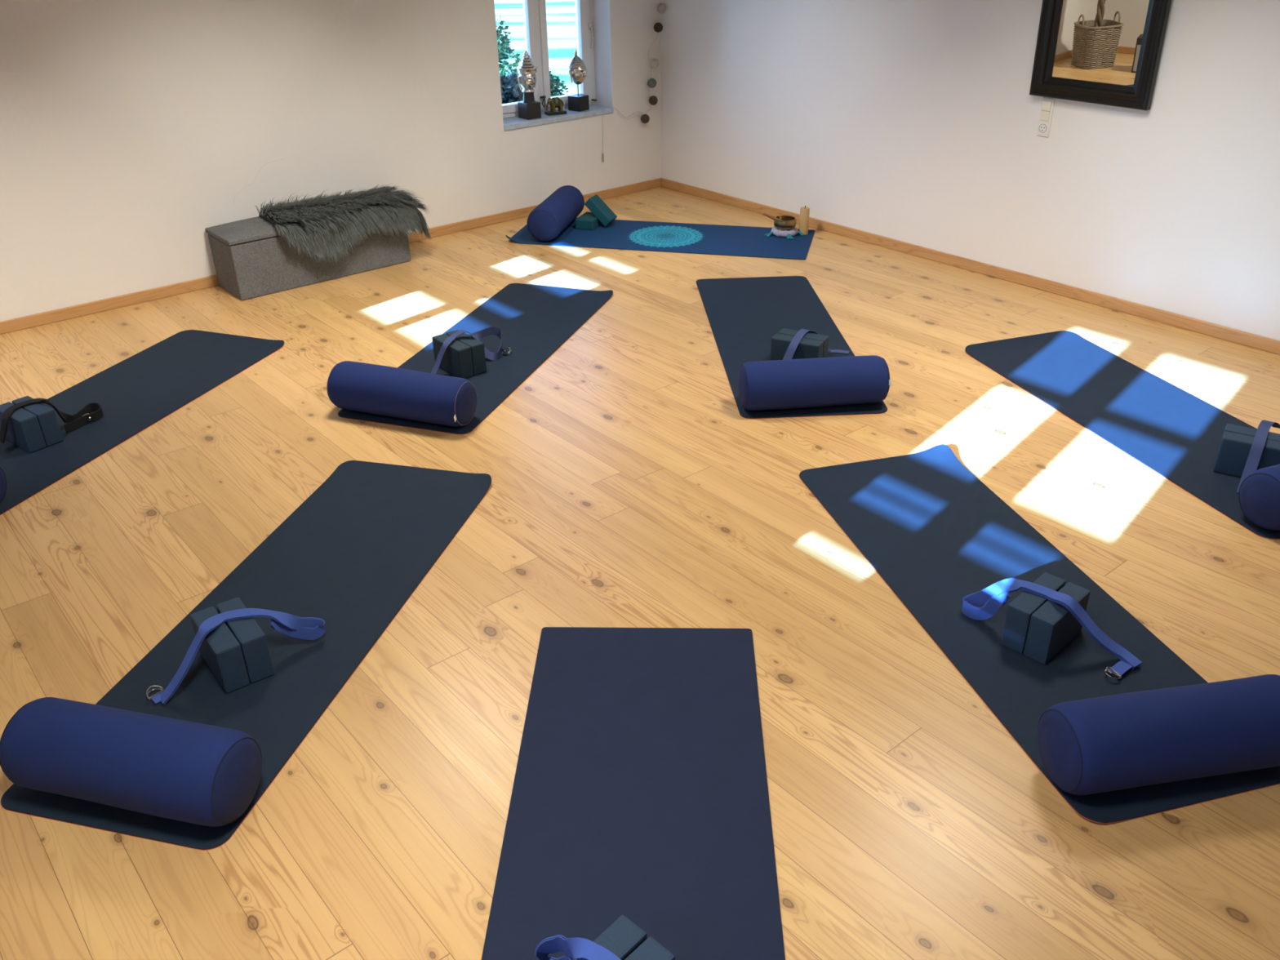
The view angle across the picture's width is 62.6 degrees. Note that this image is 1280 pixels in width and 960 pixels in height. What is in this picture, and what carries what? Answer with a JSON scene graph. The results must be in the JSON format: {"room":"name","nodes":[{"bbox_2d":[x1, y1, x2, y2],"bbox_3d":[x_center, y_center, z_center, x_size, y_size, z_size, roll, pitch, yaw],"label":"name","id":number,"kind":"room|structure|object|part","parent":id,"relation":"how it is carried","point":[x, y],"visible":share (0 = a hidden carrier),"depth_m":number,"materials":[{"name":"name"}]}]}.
{"room":"exercise studio","nodes":[
{"label":"exercise studio","id":0,"kind":"room"},
{"bbox_2d":[0,0,661,321],"bbox_3d":[-2.277,-2.304,5.464,6.050,2.500,0.300,-23,36,-34],"label":"wall","id":1,"kind":"structure","parent":0,"point":[130,130],"depth_m":5.63,"materials":[{"name":"white paint"}]},
{"bbox_2d":[0,177,661,334],"bbox_3d":[-2.043,-1.230,6.037,5.750,0.060,0.015,-23,36,-34],"label":"baseboard","id":2,"kind":"structure","parent":1,"relation":"attached to","point":[82,309],"depth_m":5.71,"materials":[{"name":"brown wood"}]},
{"bbox_2d":[502,0,613,130],"bbox_3d":[-0.618,-3.122,6.574,0.880,1.665,0.287,-23,36,-34],"label":"window","id":3,"kind":"structure","parent":1,"relation":"in","point":[534,11],"depth_m":6.89,"materials":[{"name":"white paint"}]},
{"bbox_2d":[516,50,541,119],"bbox_3d":[-0.712,-2.527,6.728,0.137,0.409,0.147,-23,36,-34],"label":"statue","id":4,"kind":"object","parent":3,"relation":"on","point":[529,108],"visible":1,"depth_m":6.72,"materials":[{"name":"silver metal"}]},
{"bbox_2d":[544,97,566,115],"bbox_3d":[-0.559,-2.455,6.906,0.140,0.106,0.064,-15,32,-24],"label":"elephant figurine","id":5,"kind":"object","parent":3,"relation":"on","point":[555,102],"visible":1,"depth_m":6.89,"materials":[{"name":"brown metal"}]},
{"bbox_3d":[-0.584,-2.398,6.949,0.880,0.034,0.217,-23,36,-34],"label":"sill","id":6,"kind":"part","parent":3,"relation":"part of","materials":[{"name":"white stone"}]},
{"bbox_2d":[566,48,589,111],"bbox_3d":[-0.413,-2.647,6.960,0.138,0.384,0.138,-9,30,-15],"label":"statue","id":7,"kind":"object","parent":3,"relation":"on","point":[576,68],"visible":1,"depth_m":6.92,"materials":[{"name":"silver metal"}]},
{"bbox_3d":[-0.327,-2.946,6.987,0.024,0.154,0.036,-23,36,-34],"label":"handle","id":8,"kind":"part","parent":3,"relation":"part of","materials":[{"name":"metal"}]},
{"bbox_2d":[601,112,604,162],"bbox_3d":[-0.261,-2.346,7.162,0.014,0.351,0.067,-6,30,-10],"label":"hanging cord","id":9,"kind":"object","parent":3,"relation":"hanging from","point":[602,154],"visible":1,"depth_m":7.18,"materials":[{"name":"white fabric"}]},
{"bbox_3d":[-0.257,-2.371,7.150,0.007,0.295,0.064,-4,29,-6],"label":"cord","id":10,"kind":"part","parent":9,"relation":"part of","materials":[{"name":"white fabric"}]},
{"bbox_2d":[607,3,666,123],"bbox_3d":[-0.038,-3.100,6.902,0.484,1.482,0.078,-18,34,-28],"label":"string lights","id":11,"kind":"object","parent":1,"relation":"hanging from","point":[661,8],"visible":1,"depth_m":7.16,"materials":[{"name":"fabric"}]},
{"bbox_2d":[0,186,1279,959],"bbox_3d":[0.298,0.183,3.629,6.350,0.120,7.900,-23,36,-34],"label":"floor","id":12,"kind":"structure","parent":0,"point":[630,486],"depth_m":3.22,"materials":[{"name":"brown wood"}]},
{"bbox_2d":[0,329,284,515],"bbox_3d":[-2.262,-0.302,4.431,0.610,0.016,1.754,9,31,17],"label":"yoga mat","id":13,"kind":"object","parent":12,"relation":"on","point":[133,394],"visible":0.92,"depth_m":4.55,"materials":[{"name":"rubber"}]},
{"bbox_2d":[0,466,6,503],"bbox_3d":[-2.553,-0.005,3.704,0.642,0.205,0.210,6,30,12],"label":"bolster","id":14,"kind":"object","parent":13,"relation":"on","point":[2,477],"visible":1,"depth_m":3.70,"materials":[{"name":"blue fabric"}]},
{"bbox_2d":[0,401,46,453],"bbox_3d":[-2.432,-0.207,4.127,0.222,0.140,0.066,20,35,32],"label":"block","id":15,"kind":"object","parent":13,"relation":"on","point":[24,429],"visible":0.89,"depth_m":4.07,"materials":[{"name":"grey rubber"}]},
{"bbox_2d":[11,395,63,446],"bbox_3d":[-2.389,-0.234,4.175,0.222,0.140,0.067,20,36,33],"label":"block","id":16,"kind":"object","parent":13,"relation":"on","point":[46,415],"visible":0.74,"depth_m":4.12,"materials":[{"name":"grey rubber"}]},
{"bbox_2d":[0,398,103,443],"bbox_3d":[-2.350,-0.260,4.199,0.117,0.158,0.428,16,34,28],"label":"strap","id":17,"kind":"object","parent":13,"relation":"on","point":[83,417],"visible":1,"depth_m":4.24,"materials":[{"name":"fabric"}]},
{"bbox_2d":[0,460,491,850],"bbox_3d":[-1.033,0.378,3.168,0.610,0.029,1.754,6,30,12],"label":"yoga mat","id":18,"kind":"object","parent":12,"relation":"on","point":[353,553],"visible":0.8,"depth_m":3.17,"materials":[{"name":"rubber"}]},
{"bbox_2d":[0,697,262,826],"bbox_3d":[-1.194,0.656,2.473,0.612,0.215,0.216,6,30,13],"label":"bolster","id":19,"kind":"object","parent":18,"relation":"on","point":[197,773],"visible":1,"depth_m":2.39,"materials":[{"name":"blue fabric"}]},
{"bbox_3d":[-0.910,0.689,2.408,0.026,0.189,0.190,6,30,13],"label":"panel","id":20,"kind":"part","parent":19,"relation":"part of","materials":[{"name":"blue fabric"}]},
{"bbox_2d":[190,606,249,693],"bbox_3d":[-1.154,0.465,2.891,0.066,0.140,0.222,-21,35,-32],"label":"block","id":21,"kind":"object","parent":18,"relation":"on","point":[220,650],"visible":0.94,"depth_m":2.82,"materials":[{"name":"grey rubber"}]},
{"bbox_2d":[146,608,325,704],"bbox_3d":[-1.121,0.441,2.901,0.489,0.167,0.104,-21,35,-31],"label":"strap","id":22,"kind":"object","parent":18,"relation":"on","point":[303,628],"visible":1,"depth_m":2.90,"materials":[{"name":"fabric"}]},
{"bbox_2d":[216,597,274,683],"bbox_3d":[-1.098,0.443,2.927,0.066,0.140,0.222,-20,35,-31],"label":"block","id":23,"kind":"object","parent":18,"relation":"on","point":[252,641],"visible":0.84,"depth_m":2.85,"materials":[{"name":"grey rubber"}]},
{"bbox_2d":[204,216,410,300],"bbox_3d":[-1.837,-1.330,5.911,1.032,0.352,0.338,-23,36,-34],"label":"storage bench","id":24,"kind":"object","parent":12,"relation":"on","point":[251,259],"visible":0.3,"depth_m":5.68,"materials":[{"name":"grey fabric"}]},
{"bbox_3d":[-1.839,-1.462,5.837,1.032,0.051,0.338,-23,36,-34],"label":"bench lid","id":25,"kind":"part","parent":24,"relation":"part of","materials":[{"name":"grey fabric"}]},
{"bbox_2d":[253,183,432,263],"bbox_3d":[-1.645,-1.461,5.922,0.966,0.338,0.498,-23,36,-34],"label":"sheepskin throw","id":26,"kind":"object","parent":24,"relation":"on","point":[321,225],"visible":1,"depth_m":5.78,"materials":[{"name":"grey fur"}]},
{"bbox_2d":[337,283,613,434],"bbox_3d":[-0.697,-0.637,4.978,0.610,0.021,1.754,9,31,16],"label":"yoga mat","id":27,"kind":"object","parent":12,"relation":"on","point":[534,322],"visible":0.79,"depth_m":5.09,"materials":[{"name":"rubber"}]},
{"bbox_2d":[326,360,476,426],"bbox_3d":[-0.970,-0.351,4.279,0.642,0.199,0.210,10,31,18],"label":"bolster","id":28,"kind":"object","parent":27,"relation":"on","point":[367,388],"visible":1,"depth_m":4.19,"materials":[{"name":"blue fabric"}]},
{"bbox_3d":[-0.681,-0.302,4.185,0.026,0.173,0.176,10,31,18],"label":"panel","id":29,"kind":"part","parent":28,"relation":"part of","materials":[{"name":"blue fabric"}]},
{"bbox_2d":[431,333,473,378],"bbox_3d":[-0.835,-0.552,4.696,0.066,0.140,0.222,-24,36,-34],"label":"block","id":30,"kind":"object","parent":27,"relation":"on","point":[456,360],"visible":0.8,"depth_m":4.64,"materials":[{"name":"rubber"}]},
{"bbox_2d":[445,329,486,375],"bbox_3d":[-0.782,-0.574,4.734,0.066,0.140,0.222,-23,36,-33],"label":"block","id":31,"kind":"object","parent":27,"relation":"on","point":[477,350],"visible":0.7,"depth_m":4.66,"materials":[{"name":"rubber"}]},
{"bbox_2d":[431,326,511,373],"bbox_3d":[-0.762,-0.594,4.735,0.094,0.179,0.430,23,37,36],"label":"strap","id":32,"kind":"object","parent":27,"relation":"on","point":[495,331],"visible":0.94,"depth_m":4.74,"materials":[{"name":"blue fabric"}]},
{"bbox_2d":[481,626,785,959],"bbox_3d":[-0.008,0.861,2.299,0.610,0.006,1.754,0,29,2],"label":"yoga mat","id":33,"kind":"object","parent":12,"relation":"on","point":[640,794],"visible":1,"depth_m":2.48,"materials":[{"name":"blue rubber"}]},
{"bbox_2d":[534,934,621,959],"bbox_3d":[-0.112,0.925,1.996,0.221,0.135,0.046,18,35,30],"label":"strap","id":34,"kind":"object","parent":33,"relation":"on","point":[581,948],"visible":0.99,"depth_m":1.99,"materials":[{"name":"blue fabric"}]},
{"bbox_2d":[573,915,646,959],"bbox_3d":[-0.083,0.953,1.987,0.066,0.140,0.222,23,37,36],"label":"block","id":35,"kind":"object","parent":33,"relation":"on","point":[623,936],"visible":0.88,"depth_m":2.00,"materials":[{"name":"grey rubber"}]},
{"bbox_2d":[624,936,675,959],"bbox_3d":[-0.032,0.976,1.945,0.067,0.140,0.222,24,38,37],"label":"block","id":36,"kind":"object","parent":33,"relation":"on","point":[650,949],"visible":1,"depth_m":1.97,"materials":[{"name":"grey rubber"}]},
{"bbox_2d":[506,217,814,259],"bbox_3d":[0.136,-1.531,6.517,1.830,0.051,0.610,6,30,12],"label":"yoga mat","id":37,"kind":"object","parent":12,"relation":"on","point":[620,234],"visible":0.88,"depth_m":6.46,"materials":[{"name":"blue rubber"}]},
{"bbox_2d":[526,185,584,241],"bbox_3d":[-0.526,-1.685,6.635,0.216,0.212,0.652,6,30,11],"label":"bolster","id":38,"kind":"object","parent":37,"relation":"on","point":[554,214],"visible":1,"depth_m":6.42,"materials":[{"name":"blue fabric"}]},
{"bbox_3d":[-0.595,-1.534,6.370,0.186,0.185,0.026,6,30,11],"label":"panel","id":39,"kind":"part","parent":38,"relation":"part of","materials":[{"name":"blue fabric"}]},
{"bbox_2d":[575,211,601,230],"bbox_3d":[-0.320,-1.657,6.733,0.125,0.062,0.195,9,31,18],"label":"block","id":40,"kind":"object","parent":37,"relation":"on","point":[588,220],"visible":0.78,"depth_m":6.66,"materials":[{"name":"teal plastic"}]},
{"bbox_2d":[584,194,617,226],"bbox_3d":[-0.249,-1.718,6.712,0.180,0.174,0.124,10,31,19],"label":"block","id":41,"kind":"object","parent":37,"relation":"on","point":[595,204],"visible":1,"depth_m":6.67,"materials":[{"name":"teal plastic"}]},
{"bbox_2d":[626,225,705,247],"bbox_3d":[0.161,-1.510,6.520,0.484,0.001,0.485,6,30,12],"label":"print","id":42,"kind":"object","parent":37,"relation":"on","point":[692,237],"depth_m":6.52},
{"bbox_2d":[764,226,804,239],"bbox_3d":[0.906,-1.538,6.506,0.226,0.041,0.228,15,33,26],"label":"cushion","id":43,"kind":"object","parent":37,"relation":"on","point":[788,234],"visible":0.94,"depth_m":6.46,"materials":[{"name":"grey fabric"}]},
{"bbox_2d":[773,215,795,231],"bbox_3d":[0.893,-1.577,6.490,0.139,0.076,0.139,-23,36,-34],"label":"bowl","id":44,"kind":"object","parent":43,"relation":"on","point":[787,223],"visible":1,"depth_m":6.45,"materials":[{"name":"gold metal"}]},
{"bbox_2d":[763,212,780,220],"bbox_3d":[0.831,-1.603,6.467,0.151,0.091,0.020,-3,29,-3],"label":"mallet","id":45,"kind":"object","parent":44,"relation":"on","point":[766,214],"visible":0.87,"depth_m":6.45,"materials":[{"name":"brown wood"}]},
{"bbox_2d":[799,205,809,235],"bbox_3d":[1.010,-1.600,6.476,0.057,0.175,0.057,-23,36,-34],"label":"pillar candle","id":46,"kind":"object","parent":37,"relation":"on","point":[804,211],"visible":1,"depth_m":6.46,"materials":[{"name":"beige wax"}]},
{"bbox_2d":[696,275,887,418],"bbox_3d":[0.662,-0.688,5.043,0.610,0.006,1.754,-2,29,-3],"label":"yoga mat","id":47,"kind":"object","parent":12,"relation":"on","point":[744,314],"visible":0.71,"depth_m":5.21,"materials":[{"name":"rubber"}]},
{"bbox_2d":[770,333,823,359],"bbox_3d":[0.693,-0.557,4.659,0.222,0.140,0.067,14,33,25],"label":"block","id":48,"kind":"object","parent":47,"relation":"on","point":[806,348],"visible":0.53,"depth_m":4.62,"materials":[{"name":"rubber"}]},
{"bbox_2d":[777,328,829,357],"bbox_3d":[0.727,-0.587,4.712,0.222,0.140,0.066,15,33,26],"label":"block","id":49,"kind":"object","parent":47,"relation":"on","point":[825,339],"visible":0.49,"depth_m":4.66,"materials":[{"name":"rubber"}]},
{"bbox_2d":[737,355,892,410],"bbox_3d":[0.710,-0.398,4.313,0.628,0.200,0.210,-4,29,-5],"label":"bolster","id":50,"kind":"object","parent":47,"relation":"on","point":[788,384],"visible":1,"depth_m":4.23,"materials":[{"name":"blue fabric"}]},
{"bbox_3d":[0.410,-0.379,4.291,0.026,0.175,0.176,-4,29,-5],"label":"panel","id":51,"kind":"part","parent":50,"relation":"part of","materials":[{"name":"blue fabric"}]},
{"bbox_2d":[782,328,849,359],"bbox_3d":[0.771,-0.594,4.718,0.453,0.162,0.103,-23,36,-34],"label":"strap","id":52,"kind":"object","parent":47,"relation":"on","point":[791,349],"visible":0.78,"depth_m":4.61,"materials":[{"name":"blue fabric"}]},
{"bbox_2d":[799,444,1279,823],"bbox_3d":[1.090,0.326,3.191,0.610,0.035,1.754,-8,30,-13],"label":"yoga mat","id":53,"kind":"object","parent":12,"relation":"on","point":[937,535],"visible":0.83,"depth_m":3.20,"materials":[{"name":"rubber"}]},
{"bbox_2d":[1000,572,1066,653],"bbox_3d":[1.115,0.375,2.983,0.066,0.140,0.222,25,38,38],"label":"block","id":54,"kind":"object","parent":53,"relation":"on","point":[1020,611],"visible":0.74,"depth_m":2.92,"materials":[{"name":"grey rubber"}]},
{"bbox_2d":[961,577,1142,679],"bbox_3d":[1.152,0.374,2.947,0.491,0.168,0.123,24,38,37],"label":"strap","id":55,"kind":"object","parent":53,"relation":"on","point":[996,595],"visible":1,"depth_m":2.93,"materials":[{"name":"fabric"}]},
{"bbox_2d":[1023,582,1090,664],"bbox_3d":[1.165,0.399,2.940,0.222,0.140,0.066,-26,38,-37],"label":"block","id":56,"kind":"object","parent":53,"relation":"on","point":[1052,625],"visible":0.94,"depth_m":2.88,"materials":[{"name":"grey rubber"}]},
{"bbox_2d":[1037,674,1279,795],"bbox_3d":[1.274,0.601,2.500,0.648,0.213,0.212,-6,30,-8],"label":"bolster","id":57,"kind":"object","parent":53,"relation":"on","point":[1149,737],"visible":1,"depth_m":2.41,"materials":[{"name":"blue fabric"}]},
{"bbox_3d":[0.967,0.631,2.457,0.026,0.189,0.186,-6,30,-8],"label":"panel","id":58,"kind":"part","parent":57,"relation":"part of","materials":[{"name":"blue fabric"}]},
{"bbox_2d":[964,330,1279,539],"bbox_3d":[2.049,-0.259,4.225,0.610,0.018,1.754,-10,31,-16],"label":"yoga mat","id":59,"kind":"object","parent":12,"relation":"on","point":[1168,429],"visible":0.9,"depth_m":4.31,"materials":[{"name":"rubber"}]},
{"bbox_2d":[1213,431,1279,477],"bbox_3d":[2.188,-0.077,3.759,0.222,0.140,0.067,16,33,27],"label":"block","id":60,"kind":"object","parent":59,"relation":"on","point":[1234,449],"visible":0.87,"depth_m":3.75,"materials":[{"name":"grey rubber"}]},
{"bbox_2d":[1223,423,1279,441],"bbox_3d":[2.225,-0.107,3.810,0.222,0.140,0.066,16,34,28],"label":"block","id":61,"kind":"object","parent":59,"relation":"on","point":[1229,428],"visible":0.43,"depth_m":3.79,"materials":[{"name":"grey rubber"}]},
{"bbox_2d":[1236,420,1279,493],"bbox_3d":[2.268,-0.132,3.835,0.058,0.154,0.568,21,36,33],"label":"strap","id":62,"kind":"object","parent":59,"relation":"on","point":[1260,439],"visible":0.88,"depth_m":3.69,"materials":[{"name":"blue fabric"}]},
{"bbox_2d":[1238,463,1279,530],"bbox_3d":[2.311,0.011,3.526,0.642,0.209,0.209,-11,31,-18],"label":"bolster","id":63,"kind":"object","parent":59,"relation":"on","point":[1259,495],"visible":1,"depth_m":3.42,"materials":[{"name":"blue fabric"}]},
{"bbox_2d":[660,0,1279,341],"bbox_3d":[2.597,-1.939,4.668,0.300,2.500,7.900,-23,36,-34],"label":"wall","id":64,"kind":"structure","parent":0,"point":[913,122],"depth_m":5.52,"materials":[{"name":"white paint"}]},
{"bbox_2d":[661,177,1279,355],"bbox_3d":[2.499,-0.821,5.172,0.015,0.060,7.285,-23,36,-34],"label":"baseboard","id":65,"kind":"structure","parent":64,"relation":"attached to","point":[1237,336],"depth_m":5.67,"materials":[{"name":"brown wood"}]},
{"bbox_2d":[1036,97,1054,137],"bbox_3d":[2.022,-1.810,5.253,0.016,0.183,0.066,-23,36,-34],"label":"panel","id":66,"kind":"object","parent":64,"relation":"attached to","point":[1047,104],"visible":1,"depth_m":5.25,"materials":[{"name":"white plastic"}]},
{"bbox_2d":[1037,122,1048,134],"bbox_3d":[2.020,-1.762,5.276,0.004,0.054,0.052,-23,36,-34],"label":"socket","id":67,"kind":"object","parent":66,"relation":"attached to","point":[1042,127],"depth_m":5.27,"materials":[{"name":"white plastic"}]},
{"bbox_2d":[1040,110,1050,121],"bbox_3d":[2.018,-1.814,5.246,0.006,0.046,0.048,-23,36,-34],"label":"rocker switch","id":68,"kind":"object","parent":66,"relation":"attached to","point":[1045,115],"depth_m":5.24,"materials":[{"name":"beige plastic"}]},
{"bbox_2d":[1041,100,1052,111],"bbox_3d":[2.018,-1.856,5.223,0.006,0.046,0.048,-23,36,-34],"label":"rocker switch","id":69,"kind":"object","parent":66,"relation":"attached to","point":[1046,105],"depth_m":5.22,"materials":[{"name":"beige plastic"}]},
{"bbox_2d":[1029,0,1171,110],"bbox_3d":[2.117,-2.310,4.748,0.083,1.160,0.604,-23,36,-34],"label":"wall mirror","id":70,"kind":"object","parent":64,"relation":"attached to","point":[1106,52],"visible":1,"depth_m":4.92,"materials":[{"name":"black wood"}]},
{"bbox_2d":[1051,0,1149,86],"bbox_3d":[2.126,-2.314,4.755,0.005,0.984,0.428,-25,37,-33],"label":"mirror glass","id":71,"kind":"object","parent":70,"relation":"attached to","point":[1098,41],"depth_m":4.90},
{"label":"outside","id":72,"kind":"structure","parent":0,"visible":0},
{"bbox_2d":[493,0,577,94],"bbox_3d":[0.157,-2.015,7.721,120.000,0.001,120.000,-23,36,-34],"label":"window view","id":73,"kind":"structure","parent":72,"point":[560,14],"depth_m":17.48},
{"bbox_2d":[495,15,521,75],"bbox_3d":[-1.662,-3.829,9.892,1.313,1.104,1.480,-23,36,-34],"label":"shrub","id":74,"kind":"object","parent":73,"relation":"on","point":[504,48],"visible":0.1,"depth_m":9.71,"materials":[{"name":"green plant"}]},
{"bbox_2d":[499,69,523,104],"bbox_3d":[-1.071,-3.048,8.895,0.824,0.772,0.607,-23,36,-34],"label":"shrub","id":75,"kind":"object","parent":73,"relation":"on","point":[511,92],"visible":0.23,"depth_m":8.67,"materials":[{"name":"green plant"}]},
{"bbox_2d":[549,71,568,97],"bbox_3d":[-0.902,-3.751,10.325,0.527,0.517,0.573,-23,36,-34],"label":"shrub","id":76,"kind":"object","parent":73,"relation":"on","point":[554,91],"visible":0.11,"depth_m":10.25,"materials":[{"name":"green plant"}]}
]}

